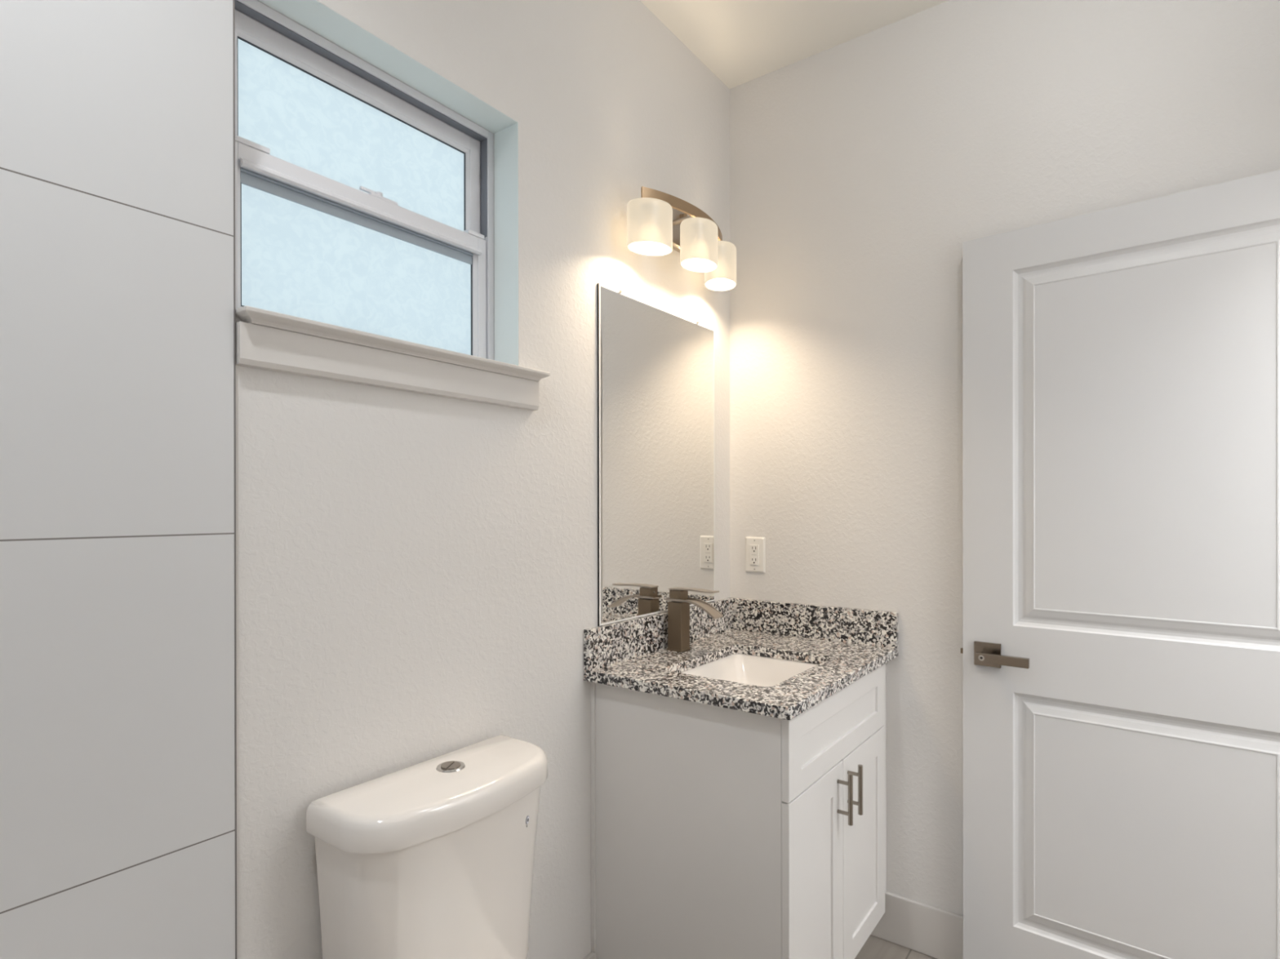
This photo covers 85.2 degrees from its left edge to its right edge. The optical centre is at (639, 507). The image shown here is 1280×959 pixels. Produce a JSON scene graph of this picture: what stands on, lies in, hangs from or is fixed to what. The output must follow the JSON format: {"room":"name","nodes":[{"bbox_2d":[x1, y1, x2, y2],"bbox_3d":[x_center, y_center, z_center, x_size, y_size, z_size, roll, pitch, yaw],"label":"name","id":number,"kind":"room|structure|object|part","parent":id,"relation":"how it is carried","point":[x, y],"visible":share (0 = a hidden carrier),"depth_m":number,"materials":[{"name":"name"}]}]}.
{"room":"bathroom","nodes":[
{"label":"bathroom","id":0,"kind":"room"},
{"bbox_2d":[0,0,235,958],"bbox_3d":[-0.888,-0.070,0.772,0.008,2.748,0.819,0,0,36],"label":"tiled wall","id":1,"kind":"structure","parent":0,"point":[117,743],"depth_m":0.97,"materials":[{"name":"tile"}]},
{"bbox_2d":[235,0,729,958],"bbox_3d":[-0.467,-0.072,1.469,0.140,2.748,2.640,0,0,36],"label":"wall","id":2,"kind":"structure","parent":0,"point":[416,574],"depth_m":1.51,"materials":[{"name":"white paint"}]},
{"bbox_2d":[232,0,236,958],"bbox_3d":[-0.644,-0.071,1.103,0.008,2.748,0.002,0,0,36],"label":"trim","id":3,"kind":"structure","parent":2,"relation":"attached to","point":[233,1],"depth_m":1.10,"materials":[{"name":"grey"}]},
{"bbox_2d":[235,0,493,359],"bbox_3d":[-0.550,-0.593,1.419,0.062,0.588,0.618,0,0,36],"label":"window","id":4,"kind":"structure","parent":2,"relation":"in","point":[364,202],"depth_m":1.39,"materials":[{"name":"white plastic"}]},
{"bbox_3d":[-0.562,-0.732,1.427,0.004,0.204,0.516,0,0,36],"label":"pane","id":5,"kind":"part","parent":4,"relation":"part of","materials":[{"name":"clear glass"}]},
{"bbox_3d":[-0.546,-0.469,1.416,0.003,0.253,0.525,0,0,36],"label":"pane","id":6,"kind":"part","parent":4,"relation":"part of","materials":[{"name":"clear glass"}]},
{"bbox_3d":[-0.562,-0.733,1.427,0.026,0.270,0.580,0,0,36],"label":"sash","id":7,"kind":"part","parent":4,"relation":"part of","materials":[{"name":"white plastic"}]},
{"bbox_3d":[-0.537,-0.473,1.410,0.030,0.309,0.577,0,0,36],"label":"sash","id":8,"kind":"part","parent":4,"relation":"part of","materials":[{"name":"white plastic"}]},
{"bbox_2d":[257,0,518,365],"bbox_3d":[-0.497,-0.593,1.380,0.081,0.590,0.619,0,0,36],"label":"window reveal","id":9,"kind":"structure","parent":2,"relation":"attached to","point":[313,15],"depth_m":1.58,"materials":[{"name":"white paint"}]},
{"bbox_2d":[235,306,550,410],"bbox_3d":[-0.462,-0.271,1.393,0.122,0.088,0.681,0,0,36],"label":"trim","id":10,"kind":"structure","parent":2,"relation":"attached to","point":[266,340],"depth_m":1.28,"materials":[{"name":"white paint"}]},
{"bbox_2d":[582,951,595,958],"bbox_3d":[-0.380,1.230,1.457,0.014,0.143,0.876,0,0,36],"label":"baseboard","id":11,"kind":"structure","parent":2,"relation":"attached to","point":[591,956],"depth_m":1.80,"materials":[{"name":"white paint"}]},
{"bbox_2d":[597,283,715,626],"bbox_3d":[0.070,-0.141,2.072,0.010,0.907,0.602,0,0,36],"label":"mirror","id":12,"kind":"object","parent":2,"relation":"attached to","point":[656,442],"visible":1,"depth_m":2.02,"materials":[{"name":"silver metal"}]},
{"bbox_2d":[583,597,733,671],"bbox_3d":[0.092,0.366,2.093,0.020,0.104,0.772,0,0,36],"label":"backsplash","id":13,"kind":"structure","parent":2,"relation":"attached to","point":[606,645],"depth_m":1.95,"materials":[{"name":"stone"}]},
{"bbox_2d":[626,186,736,291],"bbox_3d":[0.139,-0.802,2.024,0.177,0.212,0.506,0,0,36],"label":"vanity light","id":14,"kind":"object","parent":2,"relation":"attached to","point":[658,222],"visible":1,"depth_m":1.94,"materials":[{"name":"white glass"}]},
{"bbox_3d":[0.027,-0.753,1.871,0.104,0.116,0.127,0,0,36],"label":"lamp shade","id":15,"kind":"part","parent":14,"relation":"part of","materials":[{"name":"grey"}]},
{"bbox_3d":[0.126,-0.840,2.034,0.102,0.014,0.014,0,0,36],"label":"arm","id":16,"kind":"part","parent":14,"relation":"part of","materials":[{"name":"silver metal"}]},
{"bbox_3d":[0.170,-0.754,2.001,0.099,0.116,0.131,0,0,36],"label":"lamp shade","id":17,"kind":"part","parent":14,"relation":"part of","materials":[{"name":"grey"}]},
{"bbox_3d":[0.252,-0.754,2.177,0.104,0.116,0.127,0,0,36],"label":"lamp shade","id":18,"kind":"part","parent":14,"relation":"part of","materials":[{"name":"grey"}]},
{"bbox_2d":[640,0,948,88],"bbox_3d":[0.210,-1.496,0.967,1.825,0.100,2.640,0,0,36],"label":"ceiling","id":19,"kind":"structure","parent":0,"point":[740,42],"depth_m":2.09,"materials":[{"name":"white paint"}]},
{"bbox_2d":[854,934,936,958],"bbox_3d":[0.697,1.351,0.617,3.025,0.100,2.640,0,0,36],"label":"floor","id":20,"kind":"structure","parent":0,"point":[874,948],"depth_m":2.03,"materials":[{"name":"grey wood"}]},
{"bbox_2d":[306,734,547,958],"bbox_3d":[-0.157,0.898,1.159,0.690,0.808,0.447,0,0,36],"label":"toilet","id":21,"kind":"object","parent":20,"relation":"on","point":[432,859],"visible":1,"depth_m":1.20,"materials":[{"name":"white ceramic"}]},
{"bbox_3d":[-0.354,0.526,1.303,0.204,0.054,0.447,0,0,36],"label":"tank lid","id":22,"kind":"part","parent":21,"relation":"part of","materials":[{"name":"white ceramic"}]},
{"bbox_2d":[591,662,886,958],"bbox_3d":[0.330,0.873,1.937,0.588,0.855,0.744,0,0,36],"label":"vanity cabinet","id":23,"kind":"object","parent":20,"relation":"on","point":[717,833],"visible":0.94,"depth_m":1.67,"materials":[{"name":"white paint"}]},
{"bbox_2d":[583,597,897,719],"bbox_3d":[0.313,0.379,1.931,0.568,0.132,0.772,0,0,36],"label":"countertop","id":24,"kind":"structure","parent":23,"relation":"on","point":[846,645],"depth_m":1.97,"materials":[{"name":"stone"}]},
{"bbox_2d":[665,586,722,652],"bbox_3d":[0.154,0.327,2.007,0.165,0.182,0.051,0,0,36],"label":"faucet","id":25,"kind":"object","parent":24,"relation":"on","point":[678,609],"visible":1,"depth_m":2.02,"materials":[{"name":"brown metal"}]},
{"bbox_3d":[0.154,0.289,2.007,0.165,0.046,0.051,0,0,36],"label":"spout","id":26,"kind":"part","parent":25,"relation":"part of","materials":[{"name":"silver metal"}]},
{"bbox_3d":[0.155,0.239,2.006,0.148,0.007,0.041,0,0,36],"label":"lever","id":27,"kind":"part","parent":25,"relation":"part of","materials":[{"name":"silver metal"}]},
{"bbox_2d":[680,653,817,686],"bbox_3d":[0.297,0.506,1.867,0.348,0.120,0.449,0,0,36],"label":"sink","id":28,"kind":"object","parent":24,"relation":"in","point":[760,671],"visible":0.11,"depth_m":2.04,"materials":[{"name":"white ceramic"}]},
{"bbox_3d":[0.409,0.910,1.626,0.017,0.544,0.323,0,0,36],"label":"cabinet door","id":29,"kind":"part","parent":23,"relation":"part of","materials":[{"name":"white paint"}]},
{"bbox_3d":[0.510,0.543,1.763,0.017,0.182,0.665,0,0,36],"label":"drawer","id":30,"kind":"part","parent":23,"relation":"part of","materials":[{"name":"white paint"}]},
{"bbox_3d":[0.504,0.715,1.710,0.038,0.124,0.012,0,0,36],"label":"pull handle","id":31,"kind":"part","parent":23,"relation":"part of","materials":[{"name":"brown metal"}]},
{"bbox_3d":[0.547,0.715,1.768,0.038,0.124,0.012,0,0,36],"label":"pull handle","id":32,"kind":"part","parent":23,"relation":"part of","materials":[{"name":"brown metal"}]},
{"bbox_3d":[0.607,0.909,1.895,0.017,0.544,0.340,0,0,36],"label":"cabinet door","id":33,"kind":"part","parent":23,"relation":"part of","materials":[{"name":"white paint"}]},
{"bbox_2d":[729,0,1279,915],"bbox_3d":[1.020,-0.075,1.951,1.685,2.748,0.100,0,0,36],"label":"wall","id":34,"kind":"structure","parent":0,"point":[862,167],"depth_m":2.04,"materials":[{"name":"white paint"}]},
{"bbox_2d":[745,537,764,573],"bbox_3d":[0.388,0.160,2.349,0.073,0.120,0.010,0,0,36],"label":"wall outlet","id":35,"kind":"object","parent":34,"relation":"attached to","point":[754,546],"visible":1,"depth_m":2.34,"materials":[{"name":"white plastic"}]},
{"bbox_2d":[750,544,759,564],"bbox_3d":[0.386,0.161,2.347,0.033,0.067,0.004,0,0,36],"label":"receptacle","id":36,"kind":"object","parent":35,"relation":"attached to","point":[754,548],"depth_m":2.34,"materials":[{"name":"white plastic"}]},
{"bbox_2d":[733,598,897,648],"bbox_3d":[0.544,0.365,2.228,0.548,0.104,0.020,0,0,36],"label":"backsplash","id":37,"kind":"structure","parent":34,"relation":"attached to","point":[852,625],"depth_m":2.20,"materials":[{"name":"stone"}]},
{"bbox_2d":[871,891,963,958],"bbox_3d":[1.138,1.228,1.798,1.114,0.143,0.014,0,0,36],"label":"baseboard","id":38,"kind":"structure","parent":34,"relation":"attached to","point":[937,933],"depth_m":2.02,"materials":[{"name":"white paint"}]},
{"bbox_3d":[0.877,-0.072,0.418,0.100,2.748,2.540,0,0,36],"label":"wall","id":39,"kind":"structure","parent":0,"visible":0},
{"bbox_2d":[960,169,1279,958],"bbox_3d":[1.201,0.278,1.655,0.833,2.018,0.101,0,0,40],"label":"door","id":40,"kind":"structure","parent":39,"relation":"in","point":[1121,650],"depth_m":1.68,"materials":[{"name":"white paint"}]},
{"bbox_3d":[0.937,0.397,1.875,0.066,0.064,0.008,0,0,40],"label":"handle","id":41,"kind":"part","parent":40,"relation":"part of","materials":[{"name":"brown metal"}]},
{"bbox_3d":[0.954,0.398,1.826,0.126,0.027,0.046,0,0,40],"label":"lever","id":42,"kind":"part","parent":40,"relation":"part of","materials":[{"name":"brown metal"}]}
]}

